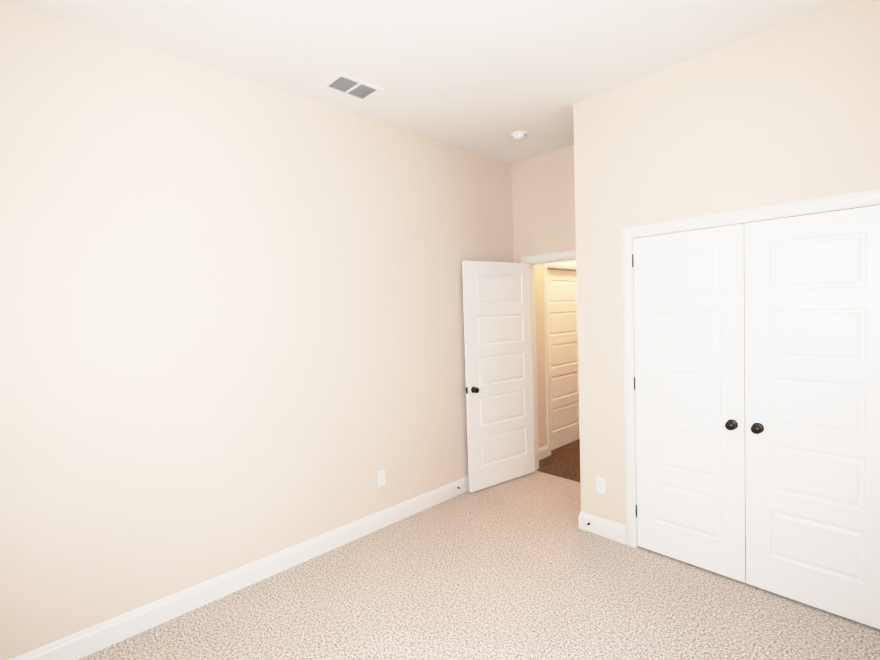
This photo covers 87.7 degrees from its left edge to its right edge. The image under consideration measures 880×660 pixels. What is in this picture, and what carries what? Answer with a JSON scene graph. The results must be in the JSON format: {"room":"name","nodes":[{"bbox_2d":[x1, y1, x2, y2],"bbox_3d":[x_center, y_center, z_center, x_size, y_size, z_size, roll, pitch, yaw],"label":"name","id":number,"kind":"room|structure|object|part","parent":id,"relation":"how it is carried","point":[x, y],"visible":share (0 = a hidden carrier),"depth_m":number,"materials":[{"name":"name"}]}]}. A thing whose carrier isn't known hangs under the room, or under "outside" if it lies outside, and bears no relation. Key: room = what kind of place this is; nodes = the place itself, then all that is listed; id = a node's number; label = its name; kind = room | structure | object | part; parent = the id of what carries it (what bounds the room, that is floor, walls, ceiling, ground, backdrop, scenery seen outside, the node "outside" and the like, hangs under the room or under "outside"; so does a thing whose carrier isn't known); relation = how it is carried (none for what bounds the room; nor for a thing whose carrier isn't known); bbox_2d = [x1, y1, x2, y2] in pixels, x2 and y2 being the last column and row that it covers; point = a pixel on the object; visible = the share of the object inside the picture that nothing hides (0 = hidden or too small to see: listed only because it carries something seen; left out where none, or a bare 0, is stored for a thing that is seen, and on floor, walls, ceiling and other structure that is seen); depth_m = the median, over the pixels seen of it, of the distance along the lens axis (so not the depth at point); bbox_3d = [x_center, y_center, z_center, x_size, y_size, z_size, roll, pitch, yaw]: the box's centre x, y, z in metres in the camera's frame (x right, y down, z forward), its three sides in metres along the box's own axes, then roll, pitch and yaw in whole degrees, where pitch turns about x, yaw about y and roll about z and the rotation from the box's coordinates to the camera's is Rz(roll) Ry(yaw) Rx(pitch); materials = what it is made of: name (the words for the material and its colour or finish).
{"room":"empty bedroom","nodes":[
{"label":"empty bedroom","id":0,"kind":"room"},
{"bbox_2d":[0,0,575,659],"bbox_3d":[-0.282,-0.046,3.675,6.490,3.033,0.120,-4,3,-44],"label":"wall","id":1,"kind":"structure","parent":0,"point":[230,322],"depth_m":2.57,"materials":[{"name":"beige paint"}]},
{"bbox_2d":[9,476,468,659],"bbox_3d":[-0.814,1.450,3.076,4.500,0.127,0.030,-4,3,-44],"label":"baseboard","id":2,"kind":"structure","parent":1,"relation":"attached to","point":[95,638],"depth_m":2.65,"materials":[{"name":"white paint"}]},
{"bbox_2d":[377,470,384,486],"bbox_3d":[-0.439,1.116,3.448,0.070,0.115,0.007,-4,3,-44],"label":"outlet","id":3,"kind":"object","parent":1,"relation":"attached to","point":[381,477],"visible":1,"depth_m":3.44,"materials":[{"name":"white plastic"}]},
{"bbox_2d":[462,260,534,492],"bbox_3d":[0.558,0.395,4.229,0.822,2.030,0.147,-4,3,-36],"label":"bedroom door","id":4,"kind":"structure","parent":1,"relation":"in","point":[498,362],"depth_m":4.19,"materials":[{"name":"white paint"}]},
{"bbox_3d":[0.311,0.524,3.997,0.057,0.057,0.056,-4,3,-36],"label":"knob","id":5,"kind":"part","parent":4,"relation":"part of","materials":[{"name":"brown metal"}]},
{"bbox_2d":[539,445,547,459],"bbox_3d":[1.036,1.323,4.851,0.394,0.127,0.030,-4,3,-44],"label":"baseboard","id":6,"kind":"structure","parent":1,"relation":"attached to","point":[543,451],"depth_m":4.93,"materials":[{"name":"white paint"}]},
{"bbox_2d":[543,262,575,455],"bbox_3d":[1.445,0.290,5.327,0.961,2.116,0.140,-4,3,-44],"label":"door frame","id":7,"kind":"structure","parent":1,"relation":"attached to","point":[562,266],"depth_m":4.97,"materials":[{"name":"white paint"}]},
{"bbox_2d":[547,269,579,450],"bbox_3d":[1.456,0.326,5.319,0.813,2.030,0.091,-4,3,-44],"label":"hall door","id":8,"kind":"structure","parent":1,"relation":"in","point":[563,349],"depth_m":5.31,"materials":[{"name":"white paint"}]},
{"bbox_2d":[3,0,842,164],"bbox_3d":[0.991,-1.606,2.233,6.490,0.120,3.940,-4,3,-44],"label":"ceiling","id":9,"kind":"structure","parent":0,"point":[487,78],"depth_m":2.45,"materials":[{"name":"paint"}]},
{"bbox_2d":[320,72,383,101],"bbox_3d":[-0.549,-1.520,2.883,0.325,0.008,0.225,-4,3,-44],"label":"ceiling vent","id":10,"kind":"object","parent":9,"relation":"in","point":[350,86],"visible":1,"depth_m":2.87,"materials":[{"name":"white metal"}]},
{"bbox_2d":[511,131,526,140],"bbox_3d":[0.644,-1.574,3.738,0.131,0.045,0.131,-4,3,-44],"label":"smoke detector","id":11,"kind":"object","parent":9,"relation":"attached to","point":[518,136],"visible":1,"depth_m":3.70,"materials":[{"name":"white plastic"}]},
{"bbox_2d":[79,471,879,659],"bbox_3d":[0.435,1.580,1.733,4.670,0.100,3.940,-4,3,-44],"label":"floor carpet","id":12,"kind":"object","parent":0,"point":[524,567],"depth_m":2.49,"materials":[{"name":"beige carpet"}]},
{"bbox_2d":[511,145,575,262],"bbox_3d":[2.075,-0.105,3.290,0.120,3.033,3.700,-4,3,-44],"label":"wall","id":13,"kind":"structure","parent":0,"point":[543,200],"depth_m":4.27,"materials":[{"name":"beige paint"}]},
{"bbox_2d":[521,250,575,470],"bbox_3d":[1.204,0.343,4.231,0.154,2.116,0.961,-4,3,-44],"label":"door frame","id":14,"kind":"structure","parent":13,"relation":"attached to","point":[534,260],"depth_m":4.50,"materials":[{"name":"white paint"}]},
{"bbox_2d":[536,439,579,481],"bbox_3d":[2.774,1.415,3.977,1.820,0.096,3.940,-4,3,-44],"label":"floor","id":15,"kind":"structure","parent":0,"point":[563,461],"depth_m":4.77,"materials":[{"name":"brown wood"}]},
{"bbox_2d":[573,0,879,524],"bbox_3d":[1.927,-0.063,2.385,0.120,3.033,2.600,-4,3,-44],"label":"wall","id":16,"kind":"structure","parent":0,"point":[788,112],"depth_m":2.64,"materials":[{"name":"beige paint"}]},
{"bbox_2d":[578,511,580,528],"bbox_3d":[1.282,1.363,3.597,0.749,0.127,0.020,-4,3,-44],"label":"baseboard","id":17,"kind":"structure","parent":16,"relation":"attached to","point":[579,517],"depth_m":3.33,"materials":[{"name":"white paint"}]},
{"bbox_2d":[596,476,605,494],"bbox_3d":[1.126,1.089,3.213,0.007,0.115,0.070,-4,3,-44],"label":"outlet","id":18,"kind":"object","parent":16,"relation":"attached to","point":[600,484],"visible":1,"depth_m":3.21,"materials":[{"name":"white plastic"}]},
{"bbox_2d":[581,511,625,544],"bbox_3d":[1.143,1.383,3.212,0.014,0.127,0.324,-4,3,-44],"label":"baseboard","id":19,"kind":"structure","parent":16,"relation":"attached to","point":[609,529],"depth_m":3.20,"materials":[{"name":"white paint"}]},
{"bbox_2d":[633,224,745,582],"bbox_3d":[1.485,0.425,2.779,0.091,2.030,0.611,-4,3,-44],"label":"closet door","id":20,"kind":"structure","parent":16,"relation":"in","point":[689,309],"depth_m":2.76,"materials":[{"name":"white paint"}]},
{"bbox_3d":[1.646,0.540,2.595,0.056,0.057,0.057,-4,3,-44],"label":"knob","id":21,"kind":"part","parent":20,"relation":"part of","materials":[{"name":"brown metal"}]},
{"bbox_2d":[621,188,879,547],"bbox_3d":[1.742,0.393,2.600,0.138,2.116,1.373,-4,3,-44],"label":"trim","id":22,"kind":"structure","parent":16,"relation":"attached to","point":[867,198],"depth_m":2.97,"materials":[{"name":"white paint"}]},
{"bbox_2d":[744,205,879,629],"bbox_3d":[1.910,0.430,2.337,0.091,2.030,0.611,-4,3,-44],"label":"closet door","id":23,"kind":"structure","parent":16,"relation":"in","point":[812,388],"depth_m":2.34,"materials":[{"name":"white paint"}]},
{"bbox_3d":[1.731,0.541,2.506,0.056,0.057,0.057,-4,3,-44],"label":"knob","id":24,"kind":"part","parent":23,"relation":"part of","materials":[{"name":"brown metal"}]}
]}

